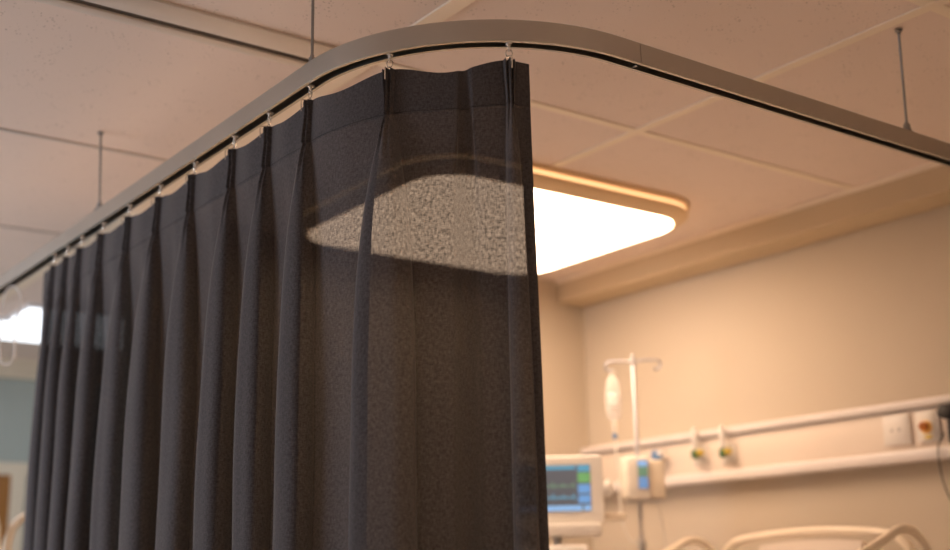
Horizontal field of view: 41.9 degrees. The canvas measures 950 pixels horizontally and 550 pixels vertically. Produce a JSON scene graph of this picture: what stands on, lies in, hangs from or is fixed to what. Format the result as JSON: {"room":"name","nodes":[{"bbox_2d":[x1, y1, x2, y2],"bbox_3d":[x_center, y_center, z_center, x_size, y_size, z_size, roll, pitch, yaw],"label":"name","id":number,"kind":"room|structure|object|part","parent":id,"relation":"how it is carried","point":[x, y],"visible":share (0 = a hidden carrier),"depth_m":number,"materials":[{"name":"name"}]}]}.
{"room":"hospital room","nodes":[
{"label":"hospital room","id":0,"kind":"room"},
{"bbox_2d":[0,378,35,549],"bbox_3d":[-4.852,1.651,7.556,7.750,2.620,0.100,9,-17,-35],"label":"wall","id":1,"kind":"structure","parent":0,"point":[16,395],"depth_m":8.85,"materials":[{"name":"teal paint"}]},
{"bbox_2d":[0,474,10,549],"bbox_3d":[-3.603,2.221,8.258,0.880,1.795,0.048,9,-17,-35],"label":"door","id":2,"kind":"structure","parent":1,"relation":"in","point":[5,480],"depth_m":8.64,"materials":[{"name":"brown wood"}]},
{"bbox_2d":[0,462,27,549],"bbox_3d":[-3.569,2.186,8.288,1.800,1.885,0.060,9,-17,-35],"label":"trim","id":3,"kind":"structure","parent":1,"relation":"attached to","point":[18,471],"depth_m":8.69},
{"bbox_2d":[0,358,37,380],"bbox_3d":[-4.829,0.429,7.793,7.750,0.135,0.060,9,-17,-35],"label":"trim","id":4,"kind":"structure","parent":1,"relation":"attached to","point":[22,369],"depth_m":8.89,"materials":[{"name":"white plastic"}]},
{"bbox_2d":[0,0,949,360],"bbox_3d":[-1.388,-0.852,3.372,7.850,0.110,11.750,9,-17,-35],"label":"ceiling","id":5,"kind":"structure","parent":0,"point":[154,77],"depth_m":4.18,"materials":[{"name":"tile"}]},
{"bbox_2d":[0,316,40,342],"bbox_3d":[-2.522,0.398,8.027,1.470,0.050,0.500,9,-17,-35],"label":"fluorescent light","id":6,"kind":"object","parent":5,"relation":"attached to","point":[23,332],"visible":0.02,"depth_m":7.71,"materials":[{"name":"white plastic"}]},
{"bbox_2d":[8,303,41,324],"bbox_3d":[-2.158,0.305,7.680,1.310,0.050,0.390,9,-17,-35],"label":"fluorescent light","id":7,"kind":"object","parent":5,"relation":"attached to","point":[30,313],"visible":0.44,"depth_m":7.29,"materials":[{"name":"white plastic"}]},
{"bbox_2d":[0,0,949,295],"bbox_3d":[-0.239,-0.429,4.186,4.926,0.382,2.212,-5,-14,14],"label":"rail","id":8,"kind":"object","parent":5,"relation":"hanging from","point":[338,61],"visible":0.99,"depth_m":3.35,"materials":[{"name":"metal"}]},
{"bbox_2d":[0,285,21,365],"bbox_3d":[-1.956,0.210,5.221,0.090,0.346,0.009,-1,-14,0],"label":"pull cord","id":9,"kind":"object","parent":8,"relation":"hanging from","point":[10,286],"visible":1,"depth_m":5.22,"materials":[{"name":"white plastic"}]},
{"bbox_2d":[47,254,57,272],"bbox_3d":[-1.643,-0.044,4.822,0.039,0.079,0.019,11,-18,-39],"label":"curtain hook","id":10,"kind":"object","parent":8,"relation":"hanging from","point":[54,255],"visible":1,"depth_m":4.83,"materials":[{"name":"metal"}]},
{"bbox_2d":[59,245,70,264],"bbox_3d":[-1.554,-0.074,4.706,0.039,0.079,0.019,9,-17,-34],"label":"curtain hook","id":11,"kind":"object","parent":8,"relation":"hanging from","point":[67,246],"visible":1,"depth_m":4.71,"materials":[{"name":"metal"}]},
{"bbox_2d":[74,236,84,251],"bbox_3d":[-1.461,-0.106,4.584,0.039,0.079,0.019,10,-18,-38],"label":"curtain hook","id":12,"kind":"object","parent":8,"relation":"hanging from","point":[81,237],"visible":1,"depth_m":4.59,"materials":[{"name":"metal"}]},
{"bbox_3d":[-1.354,-0.380,4.487,0.008,0.286,0.025,-6,-15,17],"label":"suspension rod","id":13,"kind":"part","parent":8,"relation":"part of","materials":[{"name":"grey metal"}]},
{"bbox_2d":[95,221,106,241],"bbox_3d":[-1.330,-0.152,4.411,0.039,0.079,0.019,9,-17,-35],"label":"curtain hook","id":14,"kind":"object","parent":8,"relation":"hanging from","point":[103,222],"visible":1,"depth_m":4.42,"materials":[{"name":"metal"}]},
{"bbox_2d":[121,204,133,225],"bbox_3d":[-1.181,-0.203,4.215,0.039,0.079,0.019,10,-18,-38],"label":"curtain hook","id":15,"kind":"object","parent":8,"relation":"hanging from","point":[129,205],"visible":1,"depth_m":4.22,"materials":[{"name":"metal"}]},
{"bbox_2d":[151,184,163,206],"bbox_3d":[-1.026,-0.257,4.011,0.039,0.079,0.019,8,-16,-32],"label":"curtain hook","id":16,"kind":"object","parent":8,"relation":"hanging from","point":[160,185],"visible":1,"depth_m":4.02,"materials":[{"name":"metal"}]},
{"bbox_2d":[185,161,198,184],"bbox_3d":[-0.868,-0.312,3.803,0.039,0.079,0.019,8,-17,-33],"label":"curtain hook","id":17,"kind":"object","parent":8,"relation":"hanging from","point":[194,162],"visible":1,"depth_m":3.81,"materials":[{"name":"metal"}]},
{"bbox_2d":[225,134,238,159],"bbox_3d":[-0.704,-0.368,3.588,0.039,0.079,0.019,8,-17,-33],"label":"curtain hook","id":18,"kind":"object","parent":8,"relation":"hanging from","point":[234,136],"visible":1,"depth_m":3.60,"materials":[{"name":"metal"}]},
{"bbox_2d":[259,111,273,136],"bbox_3d":[-0.575,-0.413,3.418,0.039,0.079,0.019,8,-17,-34],"label":"curtain hook","id":19,"kind":"object","parent":8,"relation":"hanging from","point":[269,113],"visible":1,"depth_m":3.42,"materials":[{"name":"metal"}]},
{"bbox_2d":[23,57,548,549],"bbox_3d":[-0.877,0.672,3.617,0.332,1.984,2.720,12,-19,-42],"label":"curtain","id":20,"kind":"object","parent":8,"relation":"hanging from","point":[327,336],"visible":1,"depth_m":3.04,"materials":[{"name":"grey fabric"}]},
{"bbox_2d":[300,84,314,110],"bbox_3d":[-0.438,-0.461,3.238,0.039,0.079,0.019,10,-18,-37],"label":"curtain hook","id":21,"kind":"object","parent":8,"relation":"hanging from","point":[310,86],"visible":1,"depth_m":3.25,"materials":[{"name":"metal"}]},
{"bbox_3d":[-0.431,-0.693,3.300,0.008,0.286,0.008,9,-17,-35],"label":"suspension rod","id":22,"kind":"part","parent":8,"relation":"part of","materials":[{"name":"grey metal"}]},
{"bbox_2d":[384,53,393,78],"bbox_3d":[-0.214,-0.512,3.050,0.019,0.079,0.039,-7,-15,22],"label":"curtain hook","id":23,"kind":"object","parent":8,"relation":"hanging from","point":[390,55],"visible":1,"depth_m":3.06,"materials":[{"name":"metal"}]},
{"bbox_2d":[505,42,512,67],"bbox_3d":[0.085,-0.530,3.000,0.019,0.079,0.039,1,-14,-10],"label":"curtain hook","id":24,"kind":"object","parent":8,"relation":"hanging from","point":[508,44],"visible":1,"depth_m":3.01,"materials":[{"name":"metal"}]},
{"bbox_3d":[1.293,-0.742,3.790,0.024,0.012,0.024,9,-17,-35],"label":"ceiling plate","id":25,"kind":"part","parent":8,"relation":"part of","materials":[{"name":"grey metal"}]},
{"bbox_3d":[1.313,-0.600,3.812,0.008,0.288,0.125,-5,-15,17],"label":"suspension rod","id":26,"kind":"part","parent":8,"relation":"part of","materials":[{"name":"grey metal"}]},
{"bbox_2d":[533,162,688,271],"bbox_3d":[0.065,-0.235,5.591,1.504,0.094,1.310,9,-17,-35],"label":"ceiling lamp","id":27,"kind":"object","parent":5,"relation":"attached to","point":[579,216],"visible":0.37,"depth_m":5.38,"materials":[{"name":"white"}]},
{"bbox_2d":[534,189,672,271],"bbox_3d":[0.066,-0.196,5.582,1.362,0.013,1.168,9,-17,-35],"label":"diffuser","id":28,"kind":"object","parent":27,"relation":"attached to","point":[570,228],"depth_m":5.51,"materials":[{"name":"white plastic"}]},
{"bbox_2d":[538,278,592,549],"bbox_3d":[-0.453,1.175,5.988,2.600,2.620,0.120,9,-17,-35],"label":"wall","id":29,"kind":"structure","parent":0,"point":[561,325],"depth_m":6.79,"materials":[{"name":"beige paint"}]},
{"bbox_2d":[583,205,949,549],"bbox_3d":[1.789,0.948,5.250,0.100,2.620,11.650,9,-17,-35],"label":"wall","id":30,"kind":"structure","parent":0,"point":[860,318],"depth_m":5.75,"materials":[{"name":"beige paint"}]},
{"bbox_2d":[556,165,949,306],"bbox_3d":[2.814,-0.683,3.933,0.190,0.128,7.715,9,-17,-35],"label":"soffit","id":31,"kind":"structure","parent":30,"relation":"attached to","point":[929,189],"depth_m":5.73,"materials":[{"name":"paint"}]},
{"bbox_2d":[555,162,940,283],"bbox_3d":[2.733,-0.748,3.888,0.008,0.020,7.715,9,-17,-35],"label":"trim","id":32,"kind":"structure","parent":31,"relation":"attached to","point":[931,165],"depth_m":5.74,"materials":[{"name":"paint"}]},
{"bbox_2d":[580,394,949,493],"bbox_3d":[1.928,0.605,4.971,0.084,0.255,4.511,9,-17,-35],"label":"bedhead trunking","id":33,"kind":"object","parent":30,"relation":"attached to","point":[849,439],"visible":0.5,"depth_m":5.60,"materials":[{"name":"grey plastic"}]},
{"bbox_2d":[651,450,665,459],"bbox_3d":[0.928,0.909,6.224,0.078,0.058,0.080,9,-17,-35],"label":"suction regulator","id":34,"kind":"object","parent":33,"relation":"attached to","point":[654,453],"visible":0.61,"depth_m":6.20,"materials":[{"name":"grey plastic"}]},
{"bbox_3d":[0.929,0.901,6.197,0.044,0.044,0.026,4,-15,-19],"label":"knob","id":35,"kind":"part","parent":34,"relation":"part of","materials":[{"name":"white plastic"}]},
{"bbox_2d":[691,427,707,467],"bbox_3d":[1.084,0.838,6.028,0.074,0.195,0.087,9,-17,-35],"label":"flowmeter","id":36,"kind":"object","parent":33,"relation":"attached to","point":[699,453],"visible":1,"depth_m":6.02,"materials":[{"name":"grey plastic"}]},
{"bbox_3d":[1.085,0.858,5.990,0.034,0.034,0.032,5,-15,-24],"label":"knob","id":37,"kind":"part","parent":36,"relation":"part of","materials":[{"name":"yellow plastic"}]},
{"bbox_2d":[697,444,707,464],"bbox_3d":[1.103,0.873,6.044,0.014,0.095,0.070,9,-17,-35],"label":"outlet plate","id":38,"kind":"object","parent":36,"relation":"attached to","point":[703,459],"depth_m":6.02,"materials":[{"name":"white plastic"}]},
{"bbox_2d":[719,425,736,466],"bbox_3d":[1.190,0.811,5.885,0.074,0.195,0.087,9,-17,-35],"label":"flowmeter","id":39,"kind":"object","parent":33,"relation":"attached to","point":[727,451],"visible":1,"depth_m":5.88,"materials":[{"name":"grey plastic"}]},
{"bbox_3d":[1.192,0.831,5.848,0.034,0.034,0.032,5,-15,-24],"label":"knob","id":40,"kind":"part","parent":39,"relation":"part of","materials":[{"name":"yellow plastic"}]},
{"bbox_2d":[725,442,736,462],"bbox_3d":[1.210,0.845,5.902,0.014,0.095,0.070,9,-17,-35],"label":"outlet plate","id":41,"kind":"object","parent":39,"relation":"attached to","point":[731,458],"depth_m":5.88,"materials":[{"name":"white plastic"}]},
{"bbox_3d":[1.932,0.500,5.002,0.069,0.035,4.511,9,-17,-35],"label":"rail","id":42,"kind":"part","parent":33,"relation":"part of","materials":[{"name":"white metal"}]},
{"bbox_3d":[1.930,0.704,4.947,0.084,0.052,4.511,9,-17,-35],"label":"rail","id":43,"kind":"part","parent":33,"relation":"part of","materials":[{"name":"beige plastic"}]},
{"bbox_2d":[882,413,911,446],"bbox_3d":[1.759,0.647,5.178,0.018,0.125,0.128,9,-17,-35],"label":"wall socket","id":44,"kind":"object","parent":33,"relation":"attached to","point":[896,428],"visible":1,"depth_m":5.17,"materials":[{"name":"white plastic"}]},
{"bbox_2d":[915,409,941,442],"bbox_3d":[1.833,0.614,5.053,0.052,0.125,0.105,9,-17,-35],"label":"outlet","id":45,"kind":"object","parent":33,"relation":"attached to","point":[927,422],"visible":0.99,"depth_m":5.04,"materials":[{"name":"white plastic"}]},
{"bbox_2d":[937,404,949,498],"bbox_3d":[1.895,0.705,4.937,0.065,0.383,0.100,9,-17,-35],"label":"cable","id":46,"kind":"object","parent":33,"relation":"hanging from","point":[943,411],"visible":1,"depth_m":4.95,"materials":[{"name":"grey plastic"}]},
{"bbox_3d":[-1.336,1.783,2.719,7.850,0.100,11.750,9,-17,-35],"label":"floor","id":47,"kind":"structure","parent":0,"visible":0},
{"bbox_2d":[0,512,24,549],"bbox_3d":[-2.136,1.889,6.134,1.142,1.368,2.133,9,-17,-35],"label":"hospital bed","id":48,"kind":"object","parent":47,"relation":"on","point":[12,528],"visible":0.16,"depth_m":5.18,"materials":[{"name":"beige plastic"}]},
{"bbox_2d":[548,513,625,549],"bbox_3d":[0.371,1.678,5.307,0.467,1.284,0.418,9,-17,-34],"label":"cart","id":49,"kind":"object","parent":47,"relation":"on","point":[558,531],"visible":0.58,"depth_m":5.33,"materials":[{"name":"white plastic"}]},
{"bbox_3d":[0.329,1.214,5.407,0.330,0.065,0.240,-2,-14,3],"label":"module drawer","id":50,"kind":"part","parent":49,"relation":"part of","materials":[{"name":"white plastic"}]},
{"bbox_2d":[548,523,601,537],"bbox_3d":[0.363,1.122,5.448,0.380,0.052,0.240,-2,-14,3],"label":"shelf","id":51,"kind":"object","parent":49,"relation":"attached to","point":[558,530],"depth_m":5.33,"materials":[{"name":"white plastic"}]},
{"bbox_2d":[546,455,612,523],"bbox_3d":[0.382,0.952,5.483,0.455,0.292,0.151,-2,-14,3],"label":"patient monitor","id":52,"kind":"object","parent":49,"relation":"on","point":[577,489],"visible":0.56,"depth_m":5.41,"materials":[{"name":"grey plastic"}]},
{"bbox_3d":[0.583,0.933,5.439,0.043,0.076,0.076,-5,-14,14],"label":"knob","id":53,"kind":"part","parent":52,"relation":"part of","materials":[{"name":"white plastic"}]},
{"bbox_3d":[0.580,1.060,5.433,0.160,0.033,0.030,-2,-14,3],"label":"arm","id":54,"kind":"part","parent":49,"relation":"part of","materials":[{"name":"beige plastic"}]},
{"bbox_2d":[604,354,661,549],"bbox_3d":[0.770,1.370,5.676,0.492,2.043,0.472,-3,-14,7],"label":"stand","id":55,"kind":"object","parent":47,"relation":"on","point":[641,542],"visible":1,"depth_m":5.83,"materials":[{"name":"metal"}]},
{"bbox_2d":[608,370,642,543],"bbox_3d":[0.694,0.837,5.783,0.153,0.813,0.058,-6,-15,19],"label":"bag","id":56,"kind":"object","parent":55,"relation":"hanging from","point":[612,397],"visible":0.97,"depth_m":5.81,"materials":[{"name":"white plastic"}]},
{"bbox_2d":[620,454,666,548],"bbox_3d":[0.778,1.132,5.648,0.197,0.630,0.132,1,-14,-8],"label":"pump","id":57,"kind":"object","parent":55,"relation":"attached to","point":[642,478],"visible":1,"depth_m":5.65,"materials":[{"name":"beige plastic"}]},
{"bbox_3d":[0.734,0.933,5.687,0.114,0.195,0.110,1,-14,-8],"label":"casing","id":58,"kind":"part","parent":57,"relation":"part of","materials":[{"name":"white plastic"}]},
{"bbox_3d":[0.762,0.906,5.638,0.052,0.133,0.003,1,-14,-8],"label":"keypad panel","id":59,"kind":"part","parent":57,"relation":"part of","materials":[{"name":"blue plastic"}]},
{"bbox_2d":[665,524,931,549],"bbox_3d":[0.613,1.525,4.544,2.133,1.204,1.142,9,-17,-35],"label":"hospital bed","id":60,"kind":"object","parent":47,"relation":"on","point":[884,535],"visible":1,"depth_m":5.18,"materials":[{"name":"beige plastic"}]},
{"bbox_3d":[0.787,1.427,5.411,0.874,0.567,0.036,9,-17,-35],"label":"rail","id":61,"kind":"part","parent":60,"relation":"part of","materials":[{"name":"beige plastic"}]},
{"bbox_3d":[1.424,1.414,5.189,0.024,0.600,0.540,9,-17,-35],"label":"infill panel","id":62,"kind":"part","parent":60,"relation":"part of","materials":[{"name":"beige plastic"}]},
{"bbox_3d":[1.424,1.412,5.189,0.037,0.704,1.048,9,-17,-35],"label":"headboard","id":63,"kind":"part","parent":60,"relation":"part of","materials":[{"name":"beige plastic"}]},
{"bbox_3d":[1.442,1.200,4.550,0.874,0.567,0.036,9,-17,-35],"label":"rail","id":64,"kind":"part","parent":60,"relation":"part of","materials":[{"name":"beige plastic"}]}
]}

